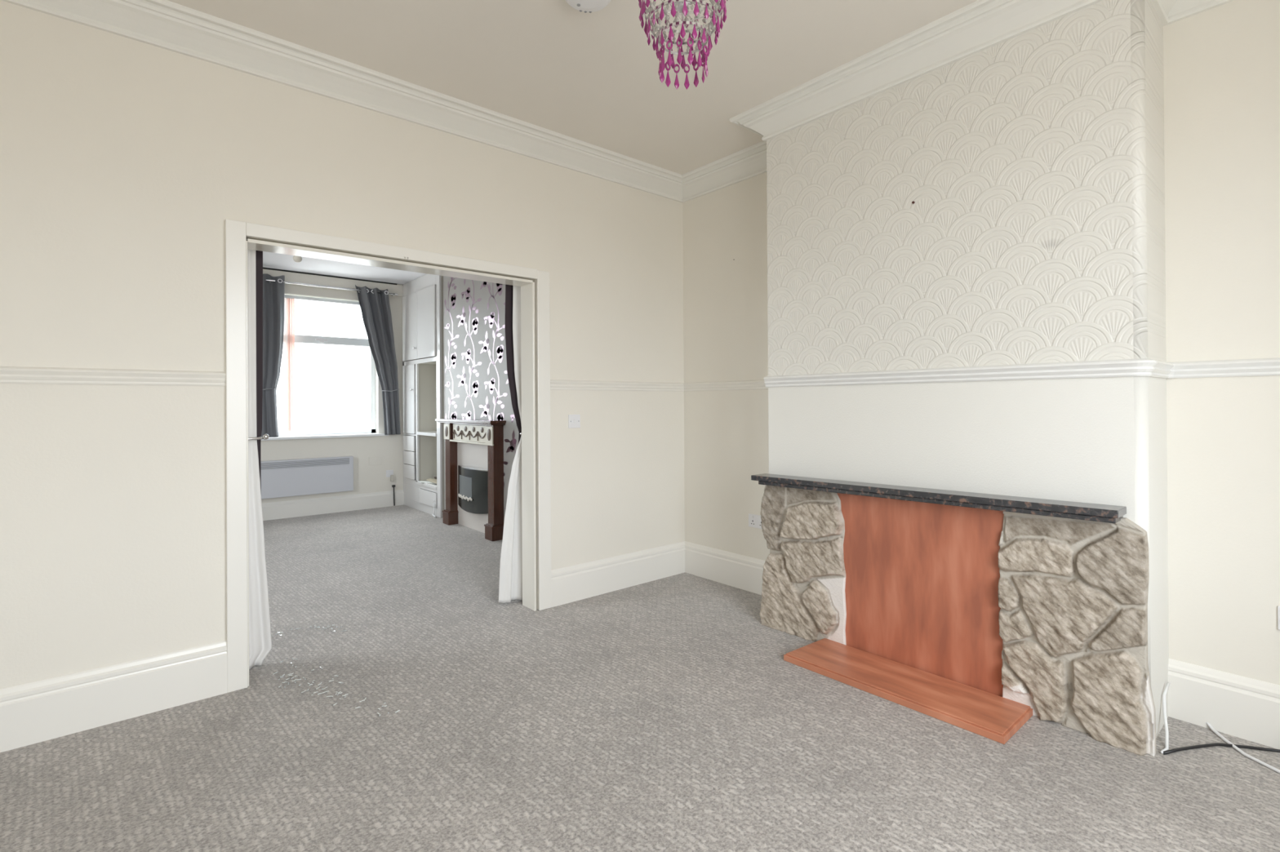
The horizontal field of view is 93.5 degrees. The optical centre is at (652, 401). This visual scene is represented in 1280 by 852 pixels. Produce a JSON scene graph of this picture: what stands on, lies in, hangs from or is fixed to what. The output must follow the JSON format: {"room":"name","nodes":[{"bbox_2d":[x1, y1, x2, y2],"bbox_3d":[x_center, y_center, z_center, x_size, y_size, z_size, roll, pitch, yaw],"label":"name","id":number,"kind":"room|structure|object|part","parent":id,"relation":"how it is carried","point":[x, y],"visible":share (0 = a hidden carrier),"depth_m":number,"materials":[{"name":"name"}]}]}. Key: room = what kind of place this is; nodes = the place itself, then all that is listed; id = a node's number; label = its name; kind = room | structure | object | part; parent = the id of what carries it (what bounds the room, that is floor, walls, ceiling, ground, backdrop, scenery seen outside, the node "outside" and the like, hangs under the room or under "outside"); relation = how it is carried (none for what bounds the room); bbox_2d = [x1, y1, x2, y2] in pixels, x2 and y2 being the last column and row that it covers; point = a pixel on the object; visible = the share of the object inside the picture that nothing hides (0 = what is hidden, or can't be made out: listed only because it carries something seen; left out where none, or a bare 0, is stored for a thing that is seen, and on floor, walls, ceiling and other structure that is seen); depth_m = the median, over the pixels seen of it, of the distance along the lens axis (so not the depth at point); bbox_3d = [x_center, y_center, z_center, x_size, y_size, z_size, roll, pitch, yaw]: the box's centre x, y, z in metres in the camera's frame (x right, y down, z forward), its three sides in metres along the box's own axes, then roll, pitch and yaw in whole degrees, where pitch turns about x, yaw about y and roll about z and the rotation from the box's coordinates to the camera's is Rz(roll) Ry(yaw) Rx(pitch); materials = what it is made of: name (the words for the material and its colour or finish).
{"room":"living room","nodes":[
{"label":"living room","id":0,"kind":"room"},
{"bbox_2d":[0,0,684,688],"bbox_3d":[-1.352,-0.167,3.181,4.100,2.872,0.130,0,0,-41],"label":"wall","id":1,"kind":"structure","parent":0,"point":[125,162],"depth_m":2.54,"materials":[{"name":"beige paint"}]},
{"bbox_2d":[0,366,226,386],"bbox_3d":[-2.358,-0.096,2.206,1.303,0.064,0.019,0,0,-41],"label":"trim","id":2,"kind":"structure","parent":1,"relation":"attached to","point":[8,375],"depth_m":2.38,"materials":[{"name":"white paint"}]},
{"bbox_2d":[0,640,226,752],"bbox_3d":[-2.348,1.161,2.199,1.303,0.222,0.025,0,0,-41],"label":"baseboard","id":3,"kind":"structure","parent":1,"relation":"attached to","point":[33,713],"depth_m":2.37,"materials":[{"name":"white wood"}]},
{"bbox_2d":[248,434,269,440],"bbox_3d":[-1.897,0.172,2.835,0.040,0.029,0.163,0,0,35],"label":"curtain holdback","id":4,"kind":"object","parent":1,"relation":"attached to","point":[265,437],"visible":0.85,"depth_m":2.86,"materials":[{"name":"silver metal"}]},
{"bbox_3d":[-1.906,0.177,2.827,0.038,0.017,0.142,0,0,32],"label":"arm","id":5,"kind":"part","parent":4,"relation":"part of","materials":[{"name":"silver metal"}]},
{"bbox_3d":[-1.854,0.171,2.887,0.028,0.028,0.028,0,0,-41],"label":"knob","id":6,"kind":"part","parent":4,"relation":"part of","materials":[{"name":"silver metal"}]},
{"bbox_2d":[224,218,551,693],"bbox_3d":[-1.246,0.235,3.164,1.632,2.066,0.030,0,0,-41],"label":"trim","id":7,"kind":"structure","parent":1,"relation":"attached to","point":[237,232],"depth_m":2.66,"materials":[{"name":"white wood"}]},
{"bbox_2d":[246,238,536,686],"bbox_3d":[-1.303,0.266,3.213,1.485,2.006,0.149,0,0,-41],"label":"trim","id":8,"kind":"structure","parent":1,"relation":"attached to","point":[527,366],"depth_m":3.63,"materials":[{"name":"white wood"}]},
{"bbox_2d":[505,284,521,600],"bbox_3d":[-0.837,0.222,3.846,0.271,2.068,0.022,0,0,-41],"label":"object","id":9,"kind":"object","parent":1,"relation":"attached to","point":[511,291],"depth_m":3.79,"materials":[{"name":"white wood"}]},
{"bbox_2d":[568,414,580,428],"bbox_3d":[-0.494,0.128,3.831,0.086,0.086,0.015,0,0,-41],"label":"light switch","id":10,"kind":"object","parent":1,"relation":"attached to","point":[574,420],"visible":1,"depth_m":3.83,"materials":[{"name":"white plastic"}]},
{"bbox_2d":[551,541,764,608],"bbox_3d":[0.159,1.151,3.684,1.165,0.222,1.077,0,0,-41],"label":"baseboard","id":11,"kind":"structure","parent":1,"relation":"attached to","point":[575,583],"depth_m":4.07,"materials":[{"name":"white wood"}]},
{"bbox_2d":[550,379,768,391],"bbox_3d":[0.151,-0.106,3.689,1.165,0.064,1.077,0,0,-41],"label":"trim","id":12,"kind":"structure","parent":1,"relation":"attached to","point":[555,384],"depth_m":4.08,"materials":[{"name":"white paint"}]},
{"bbox_3d":[-1.406,-0.825,3.339,1.990,0.024,0.024,0,0,-41],"label":"pole","id":13,"kind":"object","parent":1,"relation":"attached to","visible":0},
{"bbox_2d":[247,248,271,669],"bbox_3d":[-1.941,0.229,2.838,0.243,2.074,0.087,0,0,-41],"label":"curtain","id":14,"kind":"object","parent":13,"relation":"hanging from","point":[260,627],"visible":0.3,"depth_m":2.88,"materials":[{"name":"white fabric"}]},
{"bbox_2d":[255,250,262,493],"bbox_3d":[-1.973,0.229,2.857,0.219,2.074,0.017,0,0,-41],"label":"curtain","id":15,"kind":"object","parent":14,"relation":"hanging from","point":[259,254],"depth_m":2.92,"materials":[{"name":"grey fabric"}]},
{"bbox_2d":[498,284,522,603],"bbox_3d":[-0.835,0.222,3.817,0.306,2.068,0.071,0,0,-41],"label":"curtain","id":16,"kind":"object","parent":13,"relation":"hanging from","point":[510,585],"visible":0.52,"depth_m":3.79,"materials":[{"name":"white fabric"}]},
{"bbox_2d":[262,251,426,284],"bbox_3d":[-2.937,-1.517,4.995,4.500,0.100,4.670,0,0,-41],"label":"ceiling","id":17,"kind":"structure","parent":0,"point":[270,260],"depth_m":6.65,"materials":[{"name":"white paint"}]},
{"bbox_2d":[293,255,302,262],"bbox_3d":[-2.958,-1.311,5.021,0.090,0.309,0.090,0,0,-41],"label":"pendant light","id":18,"kind":"object","parent":17,"relation":"hanging from","point":[296,259],"visible":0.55,"depth_m":5.00,"materials":[{"name":"white plastic"}]},
{"bbox_2d":[260,284,432,503],"bbox_3d":[-4.346,-0.077,6.620,4.100,2.752,0.250,0,0,-41],"label":"wall","id":19,"kind":"structure","parent":0,"point":[367,478],"depth_m":7.21,"materials":[{"name":"beige paint"}]},
{"bbox_2d":[261,456,353,499],"bbox_3d":[-3.963,0.852,6.720,1.145,0.404,0.092,0,0,-41],"label":"heater","id":20,"kind":"object","parent":19,"relation":"attached to","point":[313,476],"visible":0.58,"depth_m":6.74,"materials":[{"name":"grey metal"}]},
{"bbox_2d":[261,457,349,470],"bbox_3d":[-3.942,0.701,6.684,1.070,0.072,0.004,0,0,-41],"label":"grille","id":21,"kind":"object","parent":20,"relation":"attached to","point":[318,463],"depth_m":6.74,"materials":[{"name":"grey metal"}]},
{"bbox_2d":[261,294,388,440],"bbox_3d":[-3.854,-0.389,6.944,1.490,1.628,0.230,0,0,-41],"label":"window","id":22,"kind":"structure","parent":19,"relation":"in","point":[300,339],"depth_m":7.12,"materials":[{"name":"white plastic"}]},
{"bbox_2d":[283,294,359,431],"bbox_3d":[-3.873,-0.424,6.935,1.290,1.532,0.062,0,0,-41],"label":"vertical blind","id":23,"kind":"object","parent":22,"relation":"attached to","point":[289,320],"visible":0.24,"depth_m":6.75,"materials":[{"name":"white fabric"}]},
{"bbox_3d":[-3.877,-1.172,6.938,1.290,0.035,0.040,0,0,-41],"label":"head rail","id":24,"kind":"part","parent":23,"relation":"part of","materials":[{"name":"white plastic"}]},
{"bbox_3d":[-3.845,-0.710,7.002,0.120,0.045,0.020,0,0,-41],"label":"handle","id":25,"kind":"part","parent":22,"relation":"part of","materials":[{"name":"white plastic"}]},
{"bbox_3d":[-3.830,0.408,6.919,1.490,0.033,0.170,0,0,-41],"label":"sill","id":26,"kind":"part","parent":22,"relation":"part of","materials":[{"name":"white paint"}]},
{"bbox_2d":[262,267,396,284],"bbox_3d":[-4.491,-1.445,6.325,3.500,0.017,0.022,0,0,-41],"label":"trim","id":27,"kind":"structure","parent":19,"relation":"attached to","point":[263,268],"depth_m":6.96,"materials":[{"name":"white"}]},
{"bbox_2d":[265,279,398,296],"bbox_3d":[-3.831,-1.307,6.814,1.838,0.038,0.088,0,0,-41],"label":"pole","id":28,"kind":"object","parent":19,"relation":"attached to","point":[268,280],"visible":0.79,"depth_m":6.88,"materials":[{"name":"silver metal"}]},
{"bbox_2d":[261,273,284,437],"bbox_3d":[-4.207,-0.493,6.444,0.480,1.772,0.086,0,0,-41],"label":"window curtain","id":29,"kind":"object","parent":28,"relation":"hanging from","point":[273,292],"visible":0.41,"depth_m":6.52,"materials":[{"name":"grey fabric"}]},
{"bbox_2d":[355,284,400,435],"bbox_3d":[-3.291,-0.481,7.241,0.515,1.782,0.087,0,0,-41],"label":"window curtain","id":30,"kind":"object","parent":28,"relation":"hanging from","point":[375,307],"visible":1,"depth_m":7.28,"materials":[{"name":"grey fabric"}]},
{"bbox_2d":[261,489,404,520],"bbox_3d":[-4.449,1.205,6.339,3.570,0.187,0.022,0,0,-41],"label":"baseboard","id":31,"kind":"structure","parent":19,"relation":"attached to","point":[308,507],"depth_m":6.96,"materials":[{"name":"white wood"}]},
{"bbox_2d":[262,268,403,297],"bbox_3d":[-4.462,-1.369,6.344,3.570,0.135,0.030,0,0,-41],"label":"trim","id":32,"kind":"structure","parent":19,"relation":"attached to","point":[289,276],"depth_m":6.97,"materials":[{"name":"beige paint"}]},
{"bbox_2d":[386,470,393,481],"bbox_3d":[-3.221,0.920,7.399,0.085,0.140,0.041,0,0,-41],"label":"wall socket","id":33,"kind":"object","parent":19,"relation":"attached to","point":[389,473],"visible":1,"depth_m":7.40,"materials":[{"name":"white plastic"}]},
{"bbox_3d":[-3.232,0.893,7.410,0.085,0.085,0.010,0,0,-41],"label":"plate","id":34,"kind":"part","parent":33,"relation":"part of","materials":[{"name":"white plastic"}]},
{"bbox_2d":[443,275,519,521],"bbox_3d":[-1.534,-0.096,6.038,0.381,2.752,1.880,0,0,-41],"label":"wall","id":35,"kind":"structure","parent":0,"point":[476,386],"depth_m":5.97,"materials":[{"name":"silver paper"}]},
{"bbox_2d":[447,287,516,444],"bbox_3d":[-1.685,-0.068,5.921,0.001,2.332,1.632,0,0,-41],"label":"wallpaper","id":36,"kind":"structure","parent":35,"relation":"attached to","point":[514,441],"depth_m":5.91},
{"bbox_2d":[168,0,977,174],"bbox_3d":[0.083,-1.667,1.526,4.500,0.100,4.530,0,0,-41],"label":"ceiling","id":37,"kind":"structure","parent":0,"point":[593,77],"depth_m":2.77,"materials":[{"name":"paint"}]},
{"bbox_2d":[564,0,610,13],"bbox_3d":[-0.254,-1.590,2.355,0.200,0.044,0.200,0,0,-41],"label":"smoke detector","id":38,"kind":"object","parent":37,"relation":"attached to","point":[586,6],"visible":1,"depth_m":2.39,"materials":[{"name":"white plastic"}]},
{"bbox_2d":[638,0,727,89],"bbox_3d":[0.092,-1.292,1.802,0.274,0.648,0.271,0,0,-41],"label":"chandelier","id":39,"kind":"object","parent":37,"relation":"hanging from","point":[682,6],"visible":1,"depth_m":1.79,"materials":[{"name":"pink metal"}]},
{"bbox_3d":[0.091,-1.332,1.801,0.260,0.504,0.260,0,0,-41],"label":"frame","id":40,"kind":"part","parent":39,"relation":"part of","materials":[{"name":"silver metal"}]},
{"bbox_2d":[0,505,1279,851],"bbox_3d":[-1.432,1.320,3.277,4.500,0.100,9.200,0,0,-41],"label":"floor","id":41,"kind":"structure","parent":0,"point":[661,715],"depth_m":2.15,"materials":[{"name":"carpet"}]},
{"bbox_2d":[271,625,399,716],"bbox_3d":[-1.586,1.264,2.876,0.382,0.006,1.370,0,0,-37],"label":"carpet lint","id":42,"kind":"object","parent":41,"relation":"on","point":[278,633],"visible":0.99,"depth_m":2.70,"materials":[{"name":"white fabric"}]},
{"bbox_2d":[391,484,395,506],"bbox_3d":[-3.181,1.161,7.408,0.032,0.256,0.026,0,0,-41],"label":"lead","id":43,"kind":"object","parent":41,"relation":"on","point":[393,486],"visible":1,"depth_m":7.41,"materials":[{"name":"black plastic"}]},
{"bbox_2d":[402,273,444,518],"bbox_3d":[-2.593,-0.085,7.190,0.457,2.750,1.188,0,0,-41],"label":"tall cabinet","id":44,"kind":"object","parent":41,"relation":"on","point":[423,399],"visible":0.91,"depth_m":7.18,"materials":[{"name":"white paint"}]},
{"bbox_3d":[-2.964,0.513,7.335,0.018,0.184,0.373,0,0,-41],"label":"drawer","id":45,"kind":"part","parent":44,"relation":"part of","materials":[{"name":"white paint"}]},
{"bbox_3d":[-2.962,-0.023,7.332,0.018,0.832,0.388,0,0,-41],"label":"cupboard door","id":46,"kind":"part","parent":44,"relation":"part of","materials":[{"name":"white paint"}]},
{"bbox_3d":[-2.962,0.860,7.334,0.018,0.166,0.373,0,0,-41],"label":"drawer","id":47,"kind":"part","parent":44,"relation":"part of","materials":[{"name":"white paint"}]},
{"bbox_3d":[-2.963,0.691,7.335,0.018,0.160,0.373,0,0,-41],"label":"drawer","id":48,"kind":"part","parent":44,"relation":"part of","materials":[{"name":"white paint"}]},
{"bbox_3d":[-2.930,-0.895,7.291,0.018,0.795,0.504,0,0,-41],"label":"cupboard door","id":49,"kind":"part","parent":44,"relation":"part of","materials":[{"name":"white paint"}]},
{"bbox_2d":[415,431,436,436],"bbox_3d":[-2.461,0.379,7.051,0.392,0.035,0.610,0,0,-41],"label":"shelf","id":50,"kind":"object","parent":44,"relation":"attached to","point":[418,433],"depth_m":7.02,"materials":[{"name":"white paint"}]},
{"bbox_2d":[416,480,436,489],"bbox_3d":[-2.457,0.969,7.048,0.392,0.030,0.610,0,0,-41],"label":"shelf","id":51,"kind":"object","parent":44,"relation":"attached to","point":[421,485],"depth_m":6.92,"materials":[{"name":"white paint"}]},
{"bbox_3d":[-2.588,-0.898,6.898,0.018,0.795,0.526,0,0,-41],"label":"cupboard door","id":52,"kind":"part","parent":44,"relation":"part of","materials":[{"name":"white paint"}]},
{"bbox_2d":[418,480,435,484],"bbox_3d":[-2.558,0.943,7.021,0.300,0.021,0.160,0,0,20],"label":"loose paper","id":53,"kind":"object","parent":44,"relation":"on","point":[424,482],"visible":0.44,"depth_m":6.98,"materials":[{"name":"white paper"}]},
{"bbox_2d":[426,478,436,484],"bbox_3d":[-2.425,0.913,6.898,0.280,0.040,0.201,0,0,37],"label":"loose paper","id":54,"kind":"object","parent":53,"relation":"on","point":[433,481],"visible":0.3,"depth_m":6.87,"materials":[{"name":"beige paper"}]},
{"bbox_3d":[-2.564,1.110,6.883,0.012,0.165,0.498,0,0,-41],"label":"cupboard door","id":55,"kind":"part","parent":44,"relation":"part of","materials":[{"name":"white paint"}]},
{"bbox_2d":[431,500,435,518],"bbox_3d":[-2.408,1.191,6.659,0.037,0.186,0.102,0,0,-41],"label":"pipe","id":56,"kind":"object","parent":41,"relation":"on","point":[433,504],"visible":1,"depth_m":6.66,"materials":[{"name":"white paint"}]},
{"bbox_2d":[435,418,506,541],"bbox_3d":[-1.822,0.733,5.966,0.156,1.098,1.300,0,0,-41],"label":"surround","id":57,"kind":"object","parent":41,"relation":"on","point":[478,444],"visible":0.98,"depth_m":5.88,"materials":[{"name":"brown wood"}]},
{"bbox_3d":[-1.815,0.325,5.929,0.034,0.177,1.120,0,0,-41],"label":"frieze panel","id":58,"kind":"part","parent":57,"relation":"part of","materials":[{"name":"beige wood"}]},
{"bbox_2d":[435,418,506,425],"bbox_3d":[-1.825,0.204,5.968,0.156,0.040,1.300,0,0,-41],"label":"mantel shelf","id":59,"kind":"object","parent":57,"relation":"attached to","point":[447,421],"depth_m":5.84,"materials":[{"name":"white wood"}]},
{"bbox_3d":[-1.744,0.846,5.980,0.021,0.870,0.870,0,0,-41],"label":"infill panel","id":60,"kind":"part","parent":57,"relation":"part of","materials":[{"name":"white stone"}]},
{"bbox_2d":[457,465,488,514],"bbox_3d":[-1.786,0.878,5.949,0.081,0.437,0.710,0,0,-41],"label":"fire","id":61,"kind":"object","parent":57,"relation":"attached to","point":[473,483],"visible":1,"depth_m":5.86,"materials":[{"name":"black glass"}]},
{"bbox_3d":[-1.782,0.664,5.955,0.067,0.010,0.710,0,0,-41],"label":"trim","id":62,"kind":"part","parent":61,"relation":"part of","materials":[{"name":"silver metal"}]},
{"bbox_2d":[751,473,1156,757],"bbox_3d":[1.082,0.821,2.670,0.353,0.863,1.733,0,0,-41],"label":"stone fireplace","id":63,"kind":"object","parent":41,"relation":"on","point":[983,615],"visible":1,"depth_m":2.55,"materials":[{"name":"stone"}]},
{"bbox_3d":[1.201,0.845,2.783,0.016,0.815,0.810,0,0,-41],"label":"infill panel","id":64,"kind":"part","parent":63,"relation":"part of","materials":[{"name":"wood"}]},
{"bbox_2d":[751,473,1126,518],"bbox_3d":[1.140,0.413,2.773,0.126,0.046,1.650,0,0,-41],"label":"mantel shelf","id":65,"kind":"object","parent":63,"relation":"attached to","point":[1042,507],"depth_m":2.54,"materials":[{"name":"stone"}]},
{"bbox_2d":[1160,682,1170,754],"bbox_3d":[1.894,1.163,2.219,0.022,0.164,0.276,-1,0,42],"label":"cable","id":66,"kind":"object","parent":41,"relation":"on","point":[1164,703],"visible":1,"depth_m":2.23,"materials":[{"name":"white plastic"}]},
{"bbox_2d":[1163,742,1279,755],"bbox_3d":[2.194,1.238,2.046,0.787,0.010,0.181,0,0,23],"label":"cable","id":67,"kind":"object","parent":41,"relation":"on","point":[1208,745],"visible":1,"depth_m":2.15,"materials":[{"name":"black plastic"}]},
{"bbox_2d":[1205,722,1279,773],"bbox_3d":[2.103,1.213,1.985,0.057,0.061,0.647,0,0,-2],"label":"cable","id":68,"kind":"object","parent":41,"relation":"on","point":[1209,725],"visible":1,"depth_m":2.11,"materials":[{"name":"white plastic"}]},
{"bbox_2d":[766,0,1168,738],"bbox_3d":[1.352,-0.184,2.906,0.382,2.872,1.682,0,0,-41],"label":"wall","id":69,"kind":"structure","parent":0,"point":[1002,203],"depth_m":2.53,"materials":[{"name":"paint"}]},
{"bbox_2d":[1,0,1233,202],"bbox_3d":[0.061,-1.552,1.552,4.100,0.130,4.200,0,0,-41],"label":"trim","id":70,"kind":"structure","parent":69,"relation":"attached to","point":[979,25],"depth_m":2.84,"materials":[{"name":"white paint"}]},
{"bbox_2d":[682,0,1279,685],"bbox_3d":[1.652,-0.186,2.926,0.103,2.872,4.200,0,0,-41],"label":"wall","id":71,"kind":"structure","parent":0,"point":[1221,64],"depth_m":2.31,"materials":[{"name":"beige paint"}]},
{"bbox_2d":[748,513,761,528],"bbox_3d":[0.691,0.791,3.950,0.014,0.086,0.146,0,0,-41],"label":"wall socket","id":72,"kind":"object","parent":71,"relation":"attached to","point":[754,521],"visible":0.68,"depth_m":3.96,"materials":[{"name":"white plastic"}]},
{"bbox_2d":[1168,658,1279,750],"bbox_3d":[0.077,1.144,1.543,4.100,0.222,4.200,0,0,-41],"label":"baseboard","id":73,"kind":"structure","parent":71,"relation":"attached to","point":[1246,708],"depth_m":2.25,"materials":[{"name":"white wood"}]},
{"bbox_2d":[1277,605,1279,630],"bbox_3d":[2.296,0.778,2.107,0.014,0.086,0.146,0,0,-41],"label":"wall socket","id":74,"kind":"object","parent":71,"relation":"attached to","point":[1278,606],"visible":1,"depth_m":2.16,"materials":[{"name":"white plastic"}]},
{"bbox_3d":[1.514,-0.196,-0.112,4.100,2.872,0.200,0,0,-41],"label":"wall","id":75,"kind":"structure","parent":0,"visible":0},
{"bbox_2d":[763,357,1279,387],"bbox_3d":[1.813,-0.121,2.359,0.405,0.064,3.135,0,0,-41],"label":"trim","id":76,"kind":"structure","parent":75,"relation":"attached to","point":[1138,366],"depth_m":2.37,"materials":[{"name":"white"}]}
]}

